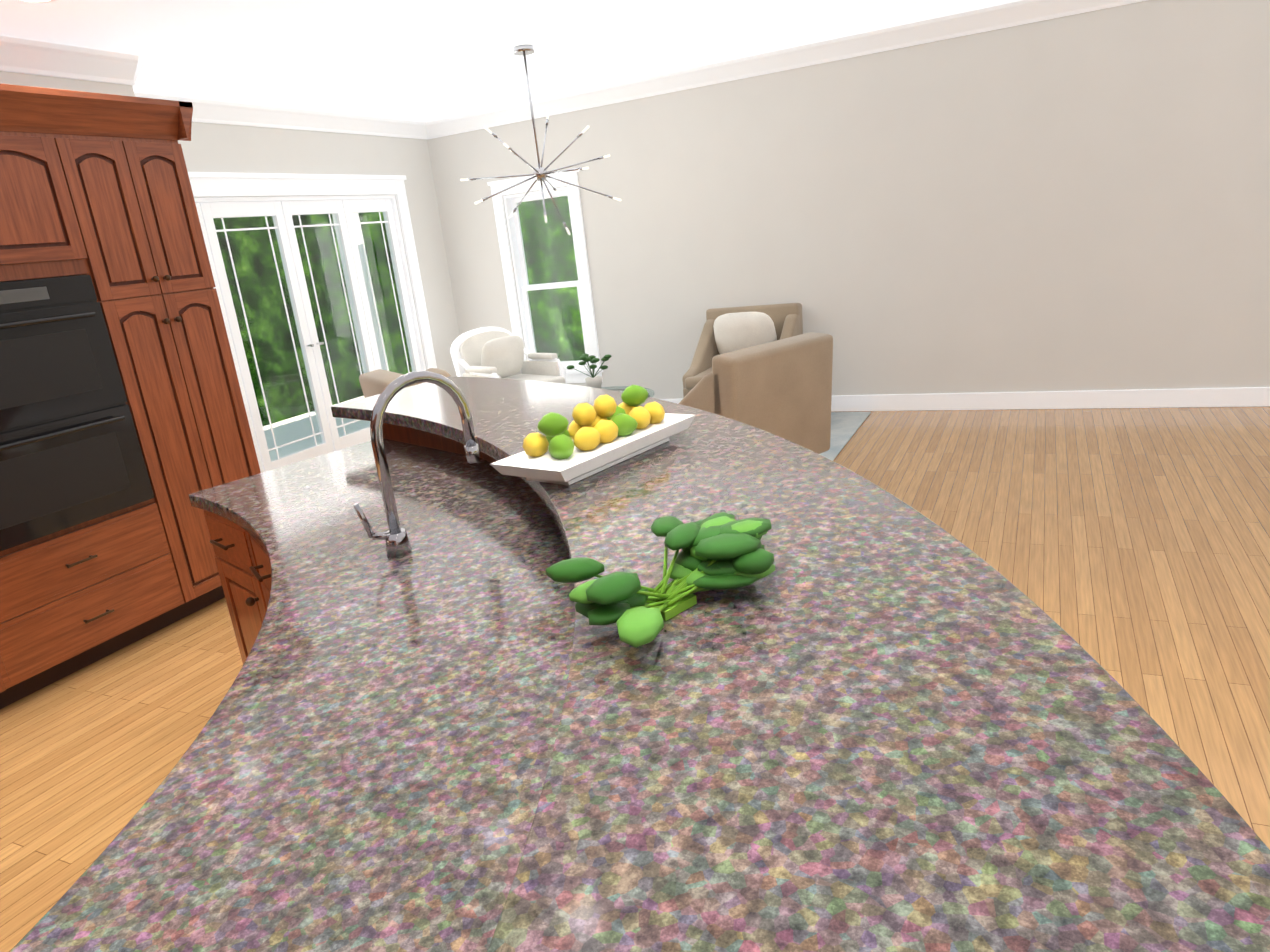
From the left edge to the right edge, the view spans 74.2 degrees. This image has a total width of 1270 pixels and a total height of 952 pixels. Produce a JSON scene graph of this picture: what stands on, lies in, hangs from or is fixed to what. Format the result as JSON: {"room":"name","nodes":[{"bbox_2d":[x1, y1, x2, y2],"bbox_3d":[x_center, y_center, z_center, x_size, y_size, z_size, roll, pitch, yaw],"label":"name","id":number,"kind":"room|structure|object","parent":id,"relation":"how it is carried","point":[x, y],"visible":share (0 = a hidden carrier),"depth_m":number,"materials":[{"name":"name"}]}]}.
{"room":"kitchen and living room","nodes":[
{"label":"kitchen and living room","id":0,"kind":"room"},
{"bbox_2d":[0,71,134,96],"bbox_3d":[-3.953,-0.147,2.800,0.930,2.700,4.950,1,18,26],"label":"wall","id":1,"kind":"structure","parent":0,"point":[24,79],"depth_m":4.08,"materials":[{"name":"paint"}]},
{"bbox_2d":[0,84,99,283],"bbox_3d":[-2.817,-1.089,3.249,0.673,0.720,0.855,1,18,26],"label":"upper cabinet","id":2,"kind":"object","parent":1,"relation":"attached to","point":[44,234],"depth_m":3.37,"materials":[{"name":"brown wood"}]},
{"bbox_2d":[0,36,144,85],"bbox_3d":[-3.603,-1.383,2.272,0.106,0.124,4.830,1,18,26],"label":"crown molding","id":3,"kind":"structure","parent":1,"relation":"attached to","point":[25,56],"depth_m":4.04,"materials":[{"name":"white wood"}]},
{"bbox_2d":[52,89,163,275],"bbox_3d":[-2.587,-1.250,3.716,0.673,0.720,0.351,1,18,26],"label":"upper cabinet","id":4,"kind":"object","parent":1,"relation":"attached to","point":[95,131],"depth_m":3.63,"materials":[{"name":"brown wood"}]},
{"bbox_2d":[134,92,147,95],"bbox_3d":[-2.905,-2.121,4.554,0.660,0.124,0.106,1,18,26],"label":"crown molding","id":5,"kind":"structure","parent":1,"relation":"attached to","point":[136,93],"depth_m":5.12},
{"bbox_2d":[120,95,209,267],"bbox_3d":[-2.451,-1.345,3.992,0.673,0.720,0.292,1,18,26],"label":"upper cabinet","id":6,"kind":"object","parent":1,"relation":"attached to","point":[155,126],"depth_m":3.86,"materials":[{"name":"brown wood"}]},
{"bbox_2d":[178,122,459,376],"bbox_3d":[-2.541,-1.390,6.548,0.150,2.700,3.400,1,18,26],"label":"wall","id":7,"kind":"structure","parent":0,"point":[211,147],"depth_m":6.92,"materials":[{"name":"paint"}]},
{"bbox_2d":[135,94,427,138],"bbox_3d":[-2.595,-2.597,6.082,0.106,0.124,3.270,1,18,26],"label":"crown molding","id":8,"kind":"structure","parent":7,"relation":"attached to","point":[205,111],"depth_m":6.23,"materials":[{"name":"white wood"}]},
{"bbox_2d":[188,172,436,472],"bbox_3d":[-2.500,-1.176,6.596,0.186,2.254,2.550,1,18,26],"label":"french door","id":9,"kind":"structure","parent":7,"relation":"attached to","point":[220,192],"depth_m":6.53,"materials":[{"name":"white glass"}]},
{"bbox_2d":[0,0,1021,121],"bbox_3d":[0.916,-1.882,1.786,10.500,0.100,8.650,1,18,26],"label":"ceiling","id":10,"kind":"structure","parent":0,"point":[423,60],"depth_m":4.89,"materials":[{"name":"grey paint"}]},
{"bbox_2d":[17,0,56,2],"bbox_3d":[-2.353,-1.878,3.286,0.184,0.011,0.184,1,18,26],"label":"recessed light","id":11,"kind":"object","parent":10,"relation":"in","point":[37,1],"visible":0.94,"depth_m":3.34,"materials":[{"name":"white"}]},
{"bbox_2d":[460,45,621,234],"bbox_3d":[-0.634,-2.061,5.231,0.987,1.112,1.000,1,18,26],"label":"chandelier","id":12,"kind":"object","parent":10,"relation":"hanging from","point":[540,173],"visible":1,"depth_m":5.22,"materials":[{"name":"silver metal"}]},
{"bbox_2d":[0,406,1269,951],"bbox_3d":[1.225,0.792,2.557,10.500,0.100,8.650,1,18,26],"label":"floor","id":13,"kind":"structure","parent":0,"point":[1126,550],"depth_m":3.44,"materials":[{"name":"brown wood"}]},
{"bbox_2d":[0,280,131,539],"bbox_3d":[-2.774,-0.271,3.537,0.536,1.010,0.780,1,18,26],"label":"double oven","id":14,"kind":"object","parent":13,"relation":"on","point":[61,457],"depth_m":3.41,"materials":[{"name":"black metal"}]},
{"bbox_2d":[0,496,191,708],"bbox_3d":[-2.640,0.521,3.716,0.656,0.630,0.853,1,18,26],"label":"base cabinet","id":15,"kind":"object","parent":13,"relation":"on","point":[75,592],"depth_m":3.58,"materials":[{"name":"brown wood"}]},
{"bbox_2d":[72,264,257,495],"bbox_3d":[-2.429,-0.473,4.102,0.656,1.010,0.600,1,18,26],"label":"base cabinet","id":16,"kind":"object","parent":13,"relation":"on","point":[125,430],"depth_m":3.89,"materials":[{"name":"brown wood"}]},
{"bbox_2d":[160,460,260,613],"bbox_3d":[-2.336,0.308,4.333,0.656,0.630,0.587,1,18,26],"label":"base cabinet","id":17,"kind":"object","parent":13,"relation":"on","point":[196,555],"depth_m":4.05,"materials":[{"name":"brown wood"}]},
{"bbox_2d":[10,376,1269,951],"bbox_3d":[-0.265,0.520,1.969,2.644,1.069,2.673,1,18,26],"label":"kitchen island","id":18,"kind":"object","parent":13,"relation":"on","point":[866,716],"visible":1,"depth_m":0.92,"materials":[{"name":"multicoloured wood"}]},
{"bbox_2d":[353,371,479,556],"bbox_3d":[-0.493,-0.040,1.896,0.149,0.388,0.290,1,18,26],"label":"faucet","id":19,"kind":"object","parent":18,"relation":"on","point":[395,536],"visible":1,"depth_m":1.85,"materials":[{"name":"silver metal"}]},
{"bbox_2d":[490,385,694,484],"bbox_3d":[-0.082,-0.103,1.862,0.200,0.138,0.480,6,20,37],"label":"fruit tray","id":20,"kind":"object","parent":18,"relation":"on","point":[603,432],"visible":1,"depth_m":1.78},
{"bbox_2d":[546,512,774,646],"bbox_3d":[0.040,0.130,1.102,0.262,0.083,0.355,1,18,26],"label":"herbs","id":21,"kind":"object","parent":18,"relation":"on","point":[722,551],"visible":1,"depth_m":1.08,"materials":[{"name":"green plant"}]},
{"bbox_2d":[820,412,870,460],"bbox_3d":[-0.054,-0.186,6.257,3.130,0.010,2.350,1,18,26],"label":"rug","id":22,"kind":"object","parent":13,"relation":"on","point":[845,426],"visible":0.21,"depth_m":6.17,"materials":[{"name":"grey fabric"}]},
{"bbox_2d":[359,368,450,397],"bbox_3d":[-1.147,-0.263,5.319,0.846,0.887,0.780,-16,19,-30],"label":"armchair","id":23,"kind":"object","parent":22,"relation":"on","point":[375,382],"visible":0.1,"depth_m":5.09,"materials":[{"name":"brown fabric"}]},
{"bbox_2d":[450,326,565,383],"bbox_3d":[-1.033,-0.788,7.032,0.700,0.912,0.758,-21,21,-41],"label":"armchair","id":24,"kind":"object","parent":22,"relation":"on","point":[491,352],"visible":0.5,"depth_m":7.01,"materials":[{"name":"fabric"}]},
{"bbox_2d":[601,386,653,396],"bbox_3d":[-0.296,-0.342,6.060,0.920,0.432,0.920,1,18,26],"label":"coffee table","id":25,"kind":"object","parent":22,"relation":"on","point":[622,390],"visible":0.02,"depth_m":6.27,"materials":[{"name":"clear glass"}]},
{"bbox_2d":[567,354,611,387],"bbox_3d":[-0.336,-0.772,6.270,0.334,0.281,0.218,1,18,26],"label":"potted plant","id":26,"kind":"object","parent":25,"relation":"on","point":[593,380],"visible":0.98,"depth_m":6.25,"materials":[{"name":"green plant"}]},
{"bbox_2d":[682,303,802,397],"bbox_3d":[0.848,-0.838,6.516,0.760,0.887,0.826,1,18,26],"label":"armchair","id":27,"kind":"object","parent":22,"relation":"on","point":[727,329],"visible":0.48,"depth_m":6.48,"materials":[{"name":"brown fabric"}]},
{"bbox_2d":[678,332,832,453],"bbox_3d":[0.559,-0.307,4.753,0.800,0.907,0.848,-19,20,-37],"label":"armchair","id":28,"kind":"object","parent":22,"relation":"on","point":[782,388],"visible":0.44,"depth_m":4.36,"materials":[{"name":"brown fabric"}]},
{"bbox_2d":[427,0,1269,398],"bbox_3d":[2.865,-1.802,5.814,10.500,2.700,0.150,1,18,26],"label":"wall","id":29,"kind":"structure","parent":0,"point":[1077,202],"depth_m":6.01,"materials":[{"name":"paint"}]},
{"bbox_2d":[487,168,602,382],"bbox_3d":[-0.768,-1.752,7.585,0.920,1.830,0.208,1,18,26],"label":"window","id":30,"kind":"structure","parent":29,"relation":"in","point":[582,283],"depth_m":7.54,"materials":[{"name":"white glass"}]},
{"bbox_2d":[428,0,1146,138],"bbox_3d":[2.669,-2.993,5.350,10.200,0.124,0.106,1,18,26],"label":"crown molding","id":31,"kind":"structure","parent":29,"relation":"attached to","point":[1022,12],"depth_m":6.10,"materials":[{"name":"white wood"}]},
{"bbox_2d":[660,387,1269,411],"bbox_3d":[2.970,-0.549,6.092,10.198,0.129,0.021,1,18,26],"label":"baseboard","id":32,"kind":"structure","parent":29,"relation":"attached to","point":[1207,397],"depth_m":6.02,"materials":[{"name":"white wood"}]},
{"label":"outside","id":33,"kind":"structure","parent":0,"visible":0},
{"bbox_2d":[213,196,584,459],"bbox_3d":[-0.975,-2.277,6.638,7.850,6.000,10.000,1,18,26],"label":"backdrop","id":34,"kind":"structure","parent":33,"point":[386,283],"depth_m":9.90,"materials":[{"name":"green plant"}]}
]}

